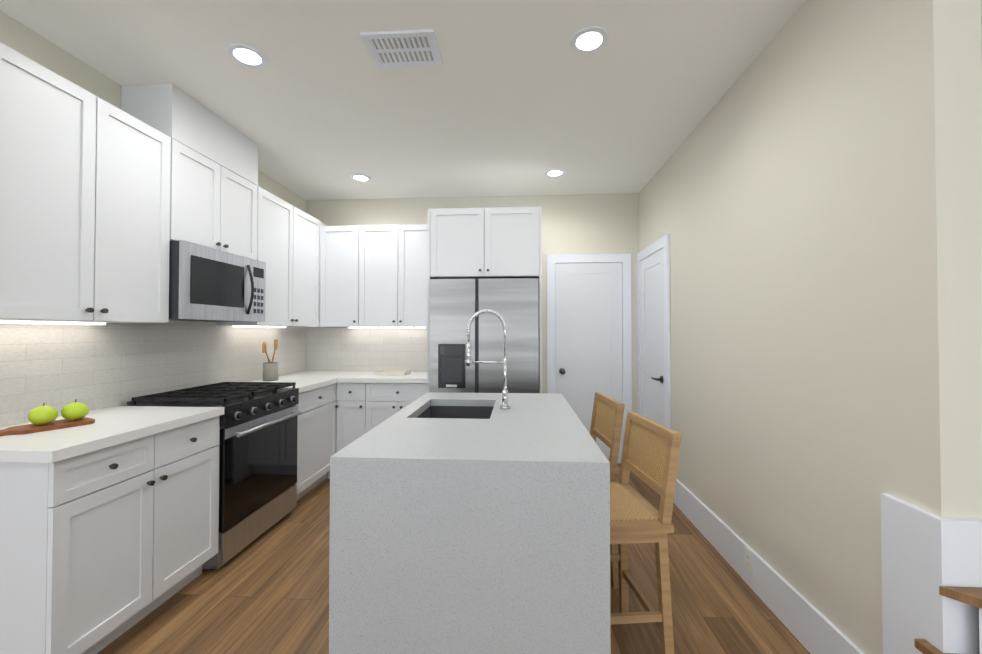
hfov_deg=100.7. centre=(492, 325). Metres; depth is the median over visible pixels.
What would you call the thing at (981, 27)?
wall
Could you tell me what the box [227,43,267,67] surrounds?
recessed light
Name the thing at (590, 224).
wall
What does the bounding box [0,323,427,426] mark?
backsplash
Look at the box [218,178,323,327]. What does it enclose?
upper cabinet
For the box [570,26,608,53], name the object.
recessed light
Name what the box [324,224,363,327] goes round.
upper cabinet
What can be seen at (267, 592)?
floor
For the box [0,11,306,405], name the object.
wall
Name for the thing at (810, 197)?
wall
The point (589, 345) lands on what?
door
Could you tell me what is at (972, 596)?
stairs
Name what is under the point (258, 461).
range
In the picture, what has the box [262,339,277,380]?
utensil crock
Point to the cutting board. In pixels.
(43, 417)
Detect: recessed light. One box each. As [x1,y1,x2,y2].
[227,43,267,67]
[350,174,370,181]
[545,169,564,176]
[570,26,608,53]
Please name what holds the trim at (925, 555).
attached to the wall at (981, 27)
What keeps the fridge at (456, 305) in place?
on the floor
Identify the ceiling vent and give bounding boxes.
[360,29,442,67]
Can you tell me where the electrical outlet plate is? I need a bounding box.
[744,546,752,574]
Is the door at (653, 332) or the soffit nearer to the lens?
the soffit
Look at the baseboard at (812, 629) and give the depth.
1.94 m
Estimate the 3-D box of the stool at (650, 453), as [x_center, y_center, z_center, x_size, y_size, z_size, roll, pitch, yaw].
[0.465,0.884,1.711,0.459,0.950,0.464,0,-1,-4]
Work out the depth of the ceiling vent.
2.01 m
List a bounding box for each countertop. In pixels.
[0,407,223,462]
[248,379,335,390]
[278,371,426,382]
[333,417,608,472]
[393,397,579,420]
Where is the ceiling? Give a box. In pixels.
[0,0,805,199]
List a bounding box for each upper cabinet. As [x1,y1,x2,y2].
[0,42,183,324]
[184,142,251,258]
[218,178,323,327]
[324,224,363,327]
[364,224,431,329]
[428,206,539,285]
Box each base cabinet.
[0,415,219,653]
[296,379,343,499]
[340,379,371,449]
[372,383,426,428]
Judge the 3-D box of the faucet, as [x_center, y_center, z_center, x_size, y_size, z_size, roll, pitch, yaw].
[-0.029,0.180,2.193,0.248,0.541,0.116,0,-1,4]
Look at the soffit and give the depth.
2.44 m
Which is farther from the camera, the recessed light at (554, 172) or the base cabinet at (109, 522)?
the recessed light at (554, 172)
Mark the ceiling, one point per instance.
(514, 97)
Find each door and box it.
[547,254,631,462]
[637,234,670,428]
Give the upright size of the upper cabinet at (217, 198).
0.580 m
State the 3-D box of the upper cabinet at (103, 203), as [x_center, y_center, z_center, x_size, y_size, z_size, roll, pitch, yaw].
[-1.989,-0.543,1.922,0.309,1.051,0.870,0,-1,4]
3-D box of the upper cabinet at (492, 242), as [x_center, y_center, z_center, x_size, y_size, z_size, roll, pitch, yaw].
[-0.045,-0.705,3.834,0.931,0.590,0.766,0,-1,4]
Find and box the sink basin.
[417,406,493,418]
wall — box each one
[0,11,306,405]
[307,193,638,463]
[639,0,981,653]
[980,0,981,58]
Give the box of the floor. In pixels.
[97,464,809,653]
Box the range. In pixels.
[122,382,301,569]
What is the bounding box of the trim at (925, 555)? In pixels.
[881,494,981,653]
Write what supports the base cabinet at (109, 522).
on the floor
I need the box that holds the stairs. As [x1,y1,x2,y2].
[914,586,981,653]
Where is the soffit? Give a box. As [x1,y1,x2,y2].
[121,83,257,177]
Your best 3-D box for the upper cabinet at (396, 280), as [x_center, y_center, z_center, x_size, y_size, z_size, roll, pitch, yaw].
[-0.936,-0.483,4.108,0.839,0.995,0.327,0,-1,4]
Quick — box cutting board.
[0,399,94,435]
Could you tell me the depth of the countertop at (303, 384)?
3.40 m
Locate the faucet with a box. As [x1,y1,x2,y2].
[465,309,509,408]
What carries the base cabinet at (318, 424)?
on the floor
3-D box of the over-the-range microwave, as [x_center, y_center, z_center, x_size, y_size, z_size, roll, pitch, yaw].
[-1.876,-0.252,2.669,0.406,0.440,0.754,0,-1,4]
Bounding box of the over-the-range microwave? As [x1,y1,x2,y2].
[169,240,265,321]
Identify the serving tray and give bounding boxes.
[374,370,410,374]
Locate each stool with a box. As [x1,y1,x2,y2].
[590,392,624,587]
[610,412,681,653]
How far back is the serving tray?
3.88 m
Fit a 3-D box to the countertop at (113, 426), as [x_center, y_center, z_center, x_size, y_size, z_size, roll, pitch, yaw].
[-1.828,0.466,1.854,0.638,0.040,0.832,0,-1,4]
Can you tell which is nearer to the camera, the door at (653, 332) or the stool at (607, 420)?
the stool at (607, 420)
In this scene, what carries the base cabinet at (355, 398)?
on the floor
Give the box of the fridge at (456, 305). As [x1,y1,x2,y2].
[430,278,538,392]
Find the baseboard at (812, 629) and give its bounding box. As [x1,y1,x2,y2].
[674,479,864,653]
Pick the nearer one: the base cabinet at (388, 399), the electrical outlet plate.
the electrical outlet plate
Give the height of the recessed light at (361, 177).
0.006 m
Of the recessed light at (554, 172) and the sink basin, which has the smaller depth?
the sink basin

